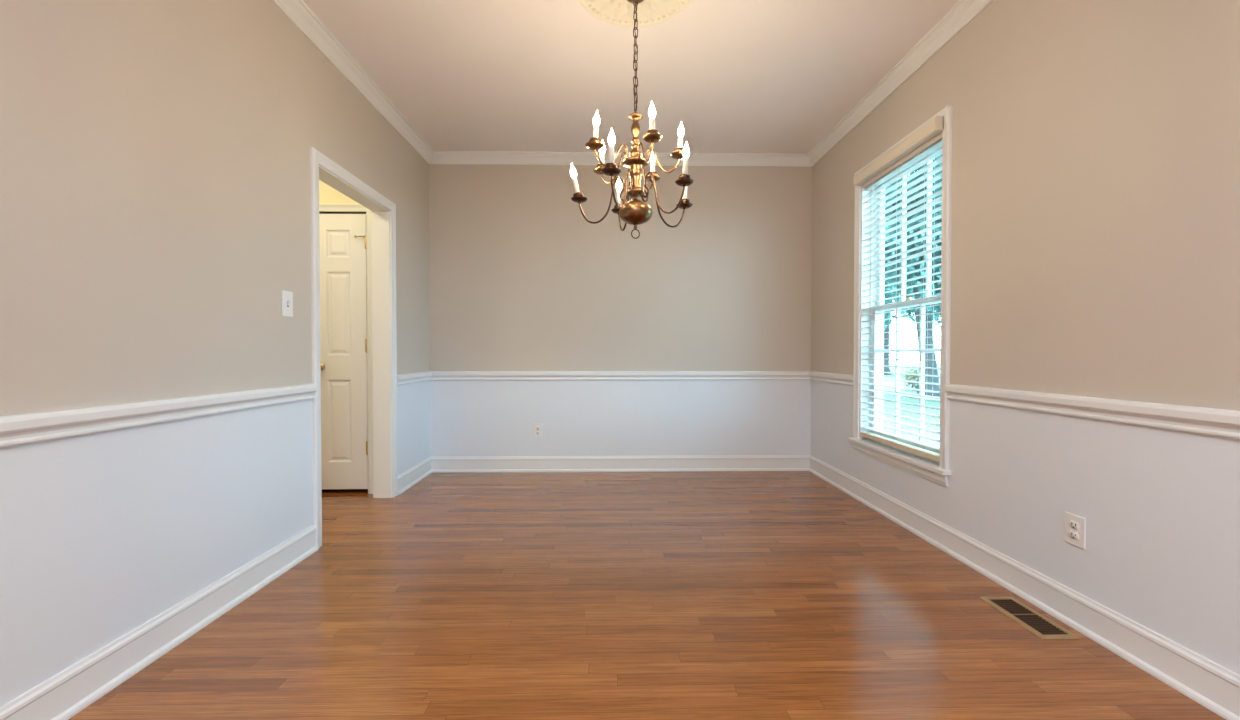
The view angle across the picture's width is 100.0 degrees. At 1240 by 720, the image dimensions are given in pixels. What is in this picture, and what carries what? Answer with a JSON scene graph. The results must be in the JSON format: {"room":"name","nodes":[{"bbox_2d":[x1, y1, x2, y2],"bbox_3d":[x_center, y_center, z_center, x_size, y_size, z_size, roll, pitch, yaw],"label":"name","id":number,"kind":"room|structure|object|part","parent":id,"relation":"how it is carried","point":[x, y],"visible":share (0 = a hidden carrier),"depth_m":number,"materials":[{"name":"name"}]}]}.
{"room":"dining room","nodes":[
{"label":"dining room","id":0,"kind":"room"},
{"bbox_2d":[0,0,429,706],"bbox_3d":[-1.578,-0.337,0.997,0.115,2.645,6.666,0,1,-1],"label":"wall","id":1,"kind":"structure","parent":0,"point":[155,216],"depth_m":1.71,"materials":[{"name":"beige paint"}]},
{"bbox_2d":[0,457,431,719],"bbox_3d":[-1.508,0.922,1.016,0.026,0.127,6.666,0,1,-1],"label":"baseboard","id":2,"kind":"structure","parent":1,"relation":"attached to","point":[70,691],"depth_m":1.70,"materials":[{"name":"white paint"}]},
{"bbox_2d":[0,371,431,447],"bbox_3d":[-1.507,0.181,1.006,0.027,0.076,6.666,0,1,-1],"label":"trim","id":3,"kind":"structure","parent":1,"relation":"attached to","point":[20,429],"depth_m":1.63,"materials":[{"name":"white paint"}]},
{"bbox_2d":[281,290,292,316],"bbox_3d":[-1.541,-0.261,2.417,0.016,0.118,0.078,0,1,-1],"label":"light switch","id":4,"kind":"object","parent":1,"relation":"attached to","point":[287,297],"visible":1,"depth_m":2.41,"materials":[{"name":"plastic"}]},
{"bbox_2d":[271,0,433,163],"bbox_3d":[-1.488,-1.617,0.979,0.066,0.085,6.666,0,1,-1],"label":"trim","id":5,"kind":"structure","parent":1,"relation":"attached to","point":[297,12],"depth_m":2.92,"materials":[{"name":"white paint"}]},
{"bbox_2d":[310,147,397,547],"bbox_3d":[-1.621,-0.061,3.121,0.153,2.029,1.006,0,1,-1],"label":"door frame","id":6,"kind":"structure","parent":1,"relation":"attached to","point":[322,168],"depth_m":3.55,"materials":[{"name":"white paint"}]},
{"bbox_2d":[319,180,367,426],"bbox_3d":[-2.363,-0.381,3.955,1.335,2.645,0.600,0,1,-1],"label":"wall","id":7,"kind":"structure","parent":0,"point":[327,194],"depth_m":3.65,"materials":[{"name":"beige paint"}]},
{"bbox_2d":[319,214,367,488],"bbox_3d":[-1.985,-0.056,3.656,0.412,1.944,0.100,0,1,-1],"label":"door","id":8,"kind":"structure","parent":7,"relation":"in","point":[342,237],"depth_m":3.67,"materials":[{"name":"white paint"}]},
{"bbox_2d":[319,204,372,493],"bbox_3d":[-1.991,-0.075,3.707,0.528,2.040,0.119,0,1,-1],"label":"door frame","id":9,"kind":"structure","parent":7,"relation":"attached to","point":[330,208],"depth_m":3.65,"materials":[{"name":"white paint"}]},
{"bbox_2d":[428,164,811,456],"bbox_3d":[0.030,-0.388,4.422,3.469,2.645,0.120,0,1,-1],"label":"wall","id":10,"kind":"structure","parent":0,"point":[520,280],"depth_m":4.36,"materials":[{"name":"beige paint"}]},
{"bbox_2d":[534,424,542,436],"bbox_3d":[-0.686,0.591,4.358,0.072,0.114,0.009,0,1,-1],"label":"wall outlet","id":11,"kind":"object","parent":10,"relation":"attached to","point":[537,427],"visible":1,"depth_m":4.36,"materials":[{"name":"plastic"}]},
{"bbox_2d":[429,151,810,166],"bbox_3d":[0.015,-1.667,4.310,3.204,0.085,0.066,0,1,-1],"label":"trim","id":12,"kind":"structure","parent":10,"relation":"attached to","point":[438,157],"depth_m":4.31,"materials":[{"name":"white paint"}]},
{"bbox_2d":[430,371,809,379],"bbox_3d":[0.014,0.132,4.356,3.204,0.076,0.027,0,1,-1],"label":"trim","id":13,"kind":"structure","parent":10,"relation":"attached to","point":[436,375],"depth_m":4.35,"materials":[{"name":"white paint"}]},
{"bbox_2d":[431,455,809,472],"bbox_3d":[0.014,0.872,4.368,3.204,0.127,0.026,0,1,-1],"label":"baseboard","id":14,"kind":"structure","parent":10,"relation":"attached to","point":[739,462],"depth_m":4.36,"materials":[{"name":"white paint"}]},
{"bbox_2d":[303,0,959,153],"bbox_3d":[-0.619,-1.720,0.995,4.904,0.120,6.906,0,1,-1],"label":"ceiling","id":15,"kind":"structure","parent":0,"point":[739,76],"depth_m":2.98,"materials":[{"name":"paint"}]},
{"bbox_2d":[579,0,690,26],"bbox_3d":[0.070,-1.664,2.342,0.550,0.038,0.550,0,1,-1],"label":"ceiling medallion","id":16,"kind":"object","parent":15,"relation":"attached to","point":[616,12],"visible":0.98,"depth_m":2.48,"materials":[{"name":"paint"}]},
{"bbox_2d":[570,0,693,238],"bbox_3d":[0.064,-1.101,2.345,0.588,1.099,0.650,0,1,-1],"label":"chandelier","id":17,"kind":"object","parent":16,"relation":"hanging from","point":[635,212],"visible":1,"depth_m":2.32,"materials":[{"name":"gold metal"}]},
{"bbox_3d":[-0.218,-0.885,2.438,0.029,0.073,0.028,0,1,-1],"label":"flame bulb","id":18,"kind":"part","parent":17,"relation":"part of","materials":[{"name":"white glass"}]},
{"bbox_3d":[-0.099,-1.013,2.187,0.028,0.074,0.028,0,1,-1],"label":"flame bulb","id":19,"kind":"part","parent":17,"relation":"part of","materials":[{"name":"white glass"}]},
{"bbox_3d":[-0.085,-1.018,2.490,0.028,0.074,0.028,0,1,-1],"label":"flame bulb","id":20,"kind":"part","parent":17,"relation":"part of","materials":[{"name":"white glass"}]},
{"bbox_3d":[-0.074,-0.736,2.401,0.255,0.205,0.016,0,1,17],"label":"arm","id":21,"kind":"part","parent":17,"relation":"part of","materials":[{"name":"brown metal"}]},
{"bbox_3d":[-0.033,-0.883,2.061,0.028,0.074,0.028,0,1,-1],"label":"flame bulb","id":22,"kind":"part","parent":17,"relation":"part of","materials":[{"name":"white glass"}]},
{"bbox_3d":[-0.029,-0.893,2.258,0.217,0.128,0.017,-1,1,-44],"label":"arm","id":23,"kind":"part","parent":17,"relation":"part of","materials":[{"name":"gold metal"}]},
{"bbox_3d":[-0.021,-0.896,2.435,0.185,0.128,0.017,1,1,42],"label":"arm","id":24,"kind":"part","parent":17,"relation":"part of","materials":[{"name":"gold metal"}]},
{"bbox_3d":[-0.005,-0.891,2.632,0.028,0.074,0.028,0,1,-1],"label":"flame bulb","id":25,"kind":"part","parent":17,"relation":"part of","materials":[{"name":"white glass"}]},
{"bbox_3d":[0.011,-0.733,2.197,0.017,0.205,0.292,0,1,21],"label":"arm","id":26,"kind":"part","parent":17,"relation":"part of","materials":[{"name":"brown metal"}]},
{"bbox_3d":[0.031,-0.738,2.510,0.017,0.205,0.269,0,1,-14],"label":"arm","id":27,"kind":"part","parent":17,"relation":"part of","materials":[{"name":"brown metal"}]},
{"bbox_3d":[0.070,-1.381,2.347,0.010,0.506,0.011,0,1,-1],"label":"cord","id":28,"kind":"part","parent":17,"relation":"part of","materials":[{"name":"brown metal"}]},
{"bbox_3d":[0.103,-0.893,2.215,0.017,0.128,0.227,0,1,-13],"label":"arm","id":29,"kind":"part","parent":17,"relation":"part of","materials":[{"name":"gold metal"}]},
{"bbox_3d":[0.125,-0.897,2.491,0.017,0.128,0.236,0,1,22],"label":"arm","id":30,"kind":"part","parent":17,"relation":"part of","materials":[{"name":"gold metal"}]},
{"bbox_3d":[0.163,-1.020,2.596,0.028,0.074,0.028,0,1,-1],"label":"flame bulb","id":31,"kind":"part","parent":17,"relation":"part of","materials":[{"name":"white glass"}]},
{"bbox_3d":[0.130,-1.012,2.107,0.028,0.074,0.028,0,1,-1],"label":"flame bulb","id":32,"kind":"part","parent":17,"relation":"part of","materials":[{"name":"white glass"}]},
{"bbox_3d":[0.205,-0.737,2.456,0.287,0.205,0.017,-1,1,-36],"label":"arm","id":33,"kind":"part","parent":17,"relation":"part of","materials":[{"name":"brown metal"}]},
{"bbox_3d":[0.180,-0.734,2.265,0.239,0.205,0.017,1,1,40],"label":"arm","id":34,"kind":"part","parent":17,"relation":"part of","materials":[{"name":"brown metal"}]},
{"bbox_3d":[0.183,-0.894,2.320,0.176,0.128,0.016,0,1,17],"label":"arm","id":35,"kind":"part","parent":17,"relation":"part of","materials":[{"name":"gold metal"}]},
{"bbox_3d":[0.269,-1.015,2.294,0.028,0.074,0.028,0,1,-1],"label":"flame bulb","id":36,"kind":"part","parent":17,"relation":"part of","materials":[{"name":"white glass"}]},
{"bbox_3d":[0.278,-0.885,2.192,0.028,0.074,0.028,0,1,-1],"label":"flame bulb","id":37,"kind":"part","parent":17,"relation":"part of","materials":[{"name":"white glass"}]},
{"bbox_2d":[68,471,1225,719],"bbox_3d":[-0.619,1.045,1.046,4.904,0.120,6.886,0,1,-1],"label":"floor","id":38,"kind":"structure","parent":0,"point":[667,595],"depth_m":1.90,"materials":[{"name":"brown wood"}]},
{"bbox_2d":[979,596,1080,639],"bbox_3d":[1.536,0.968,1.967,0.138,0.006,0.310,0,1,-1],"label":"floor vent","id":39,"kind":"object","parent":38,"relation":"in","point":[1027,617],"visible":1,"depth_m":1.95,"materials":[{"name":"beige metal"}]},
{"bbox_2d":[885,154,941,199],"bbox_3d":[4.881,-3.294,10.503,3.831,9.149,3.943,0,1,28],"label":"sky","id":40,"kind":"structure","parent":0,"point":[897,188],"depth_m":11.28,"materials":[{"name":"white"}]},
{"bbox_2d":[810,0,1239,674],"bbox_3d":[1.758,-0.338,1.064,0.150,2.645,6.666,0,1,-1],"label":"wall","id":41,"kind":"structure","parent":0,"point":[1095,198],"depth_m":1.84,"materials":[{"name":"beige paint"}]},
{"bbox_2d":[848,103,952,486],"bbox_3d":[1.711,-0.324,3.098,0.222,1.911,1.032,0,1,-1],"label":"window","id":42,"kind":"structure","parent":41,"relation":"in","point":[938,472],"depth_m":3.22,"materials":[{"name":"white paint"}]},
{"bbox_2d":[853,116,942,461],"bbox_3d":[1.643,-0.359,3.088,0.112,1.763,0.894,0,1,-1],"label":"window blind","id":43,"kind":"object","parent":42,"relation":"attached to","point":[927,139],"visible":0.87,"depth_m":3.02,"materials":[{"name":"white plastic"}]},
{"bbox_3d":[1.665,-0.330,3.379,0.057,1.659,0.010,0,1,-1],"label":"ladder cord","id":44,"kind":"part","parent":43,"relation":"part of","materials":[{"name":"white fabric"}]},
{"bbox_3d":[1.671,0.508,3.109,0.052,0.027,0.838,0,1,-1],"label":"rail","id":45,"kind":"part","parent":43,"relation":"part of","materials":[{"name":"white plastic"}]},
{"bbox_3d":[1.671,-0.325,3.101,0.057,1.659,0.010,0,1,-1],"label":"ladder cord","id":46,"kind":"part","parent":43,"relation":"part of","materials":[{"name":"white fabric"}]},
{"bbox_3d":[1.676,-0.321,2.829,0.057,1.659,0.010,0,1,-1],"label":"ladder cord","id":47,"kind":"part","parent":43,"relation":"part of","materials":[{"name":"white fabric"}]},
{"bbox_3d":[1.727,0.086,3.104,0.030,0.883,0.842,0,1,-1],"label":"sash","id":48,"kind":"part","parent":42,"relation":"part of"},
{"bbox_3d":[1.760,-0.757,3.092,0.030,0.875,0.842,0,1,-1],"label":"sash","id":49,"kind":"part","parent":42,"relation":"part of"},
{"bbox_2d":[807,0,993,166],"bbox_3d":[1.650,-1.618,1.043,0.066,0.085,6.666,0,1,-1],"label":"trim","id":50,"kind":"structure","parent":41,"relation":"attached to","point":[963,12],"depth_m":2.94,"materials":[{"name":"white paint"}]},
{"bbox_2d":[808,455,1239,719],"bbox_3d":[1.670,0.921,1.081,0.026,0.127,6.666,0,1,-1],"label":"baseboard","id":51,"kind":"structure","parent":41,"relation":"attached to","point":[1206,682],"depth_m":1.88,"materials":[{"name":"white paint"}]},
{"bbox_2d":[809,371,1239,438],"bbox_3d":[1.669,0.180,1.070,0.027,0.076,6.666,0,1,-1],"label":"trim","id":52,"kind":"structure","parent":41,"relation":"attached to","point":[1199,420],"depth_m":1.77,"materials":[{"name":"white paint"}]},
{"bbox_2d":[1065,512,1085,548],"bbox_3d":[1.662,0.622,1.900,0.009,0.112,0.083,0,1,-1],"label":"wall outlet","id":53,"kind":"object","parent":41,"relation":"attached to","point":[1075,526],"visible":1,"depth_m":1.89,"materials":[{"name":"plastic"}]},
{"bbox_2d":[1069,520,1078,529],"bbox_3d":[1.660,0.603,1.900,0.003,0.026,0.040,0,1,-1],"label":"receptacle","id":54,"kind":"object","parent":53,"relation":"attached to","point":[1073,524],"depth_m":1.90,"materials":[{"name":"plastic"}]},
{"bbox_2d":[1069,531,1078,539],"bbox_3d":[1.660,0.641,1.901,0.003,0.026,0.040,0,1,-1],"label":"receptacle","id":55,"kind":"object","parent":53,"relation":"attached to","point":[1073,535],"depth_m":1.90,"materials":[{"name":"plastic"}]},
{"label":"outside","id":56,"kind":"structure","parent":0,"visible":0},
{"bbox_2d":[883,363,939,428],"bbox_3d":[30.508,1.081,29.641,57.800,0.200,82.000,0,1,-1],"label":"lawn","id":57,"kind":"structure","parent":56,"point":[892,369],"depth_m":14.15,"materials":[{"name":"green plant"}]},
{"bbox_2d":[903,368,918,393],"bbox_3d":[9.628,0.700,16.709,1.010,0.952,1.046,0,1,-1],"label":"shrub","id":58,"kind":"object","parent":57,"relation":"on","point":[912,378],"visible":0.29,"depth_m":16.73,"materials":[{"name":"green plant"}]},
{"bbox_2d":[884,156,941,396],"bbox_3d":[8.820,-3.997,16.593,9.602,10.409,9.646,0,1,-1],"label":"tree","id":59,"kind":"object","parent":57,"relation":"on","point":[928,356],"visible":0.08,"depth_m":15.21,"materials":[{"name":"green plant"}]},
{"bbox_2d":[884,174,941,374],"bbox_3d":[16.971,-7.487,33.782,13.111,16.836,13.358,0,1,-1],"label":"tree","id":60,"kind":"object","parent":57,"relation":"on","point":[886,335],"visible":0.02,"depth_m":33.00,"materials":[{"name":"green plant"}]},
{"bbox_2d":[894,301,940,332],"bbox_3d":[26.817,-7.870,46.630,13.523,17.215,14.347,0,1,28],"label":"tree","id":61,"kind":"object","parent":57,"relation":"on","point":[935,317],"visible":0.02,"depth_m":49.23,"materials":[{"name":"green plant"}]},
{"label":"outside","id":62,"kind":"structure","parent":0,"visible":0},
{"bbox_2d":[883,378,939,390],"bbox_3d":[30.670,1.090,21.642,59.722,0.020,9.906,0,1,7],"label":"street","id":63,"kind":"structure","parent":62,"point":[886,382],"depth_m":22.61,"materials":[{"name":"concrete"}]},
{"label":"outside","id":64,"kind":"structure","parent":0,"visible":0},
{"bbox_2d":[883,416,939,446],"bbox_3d":[3.663,0.937,31.598,3.400,0.030,57.000,0,1,-1],"label":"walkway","id":65,"kind":"structure","parent":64,"point":[907,428],"depth_m":9.24,"materials":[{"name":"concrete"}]}
]}

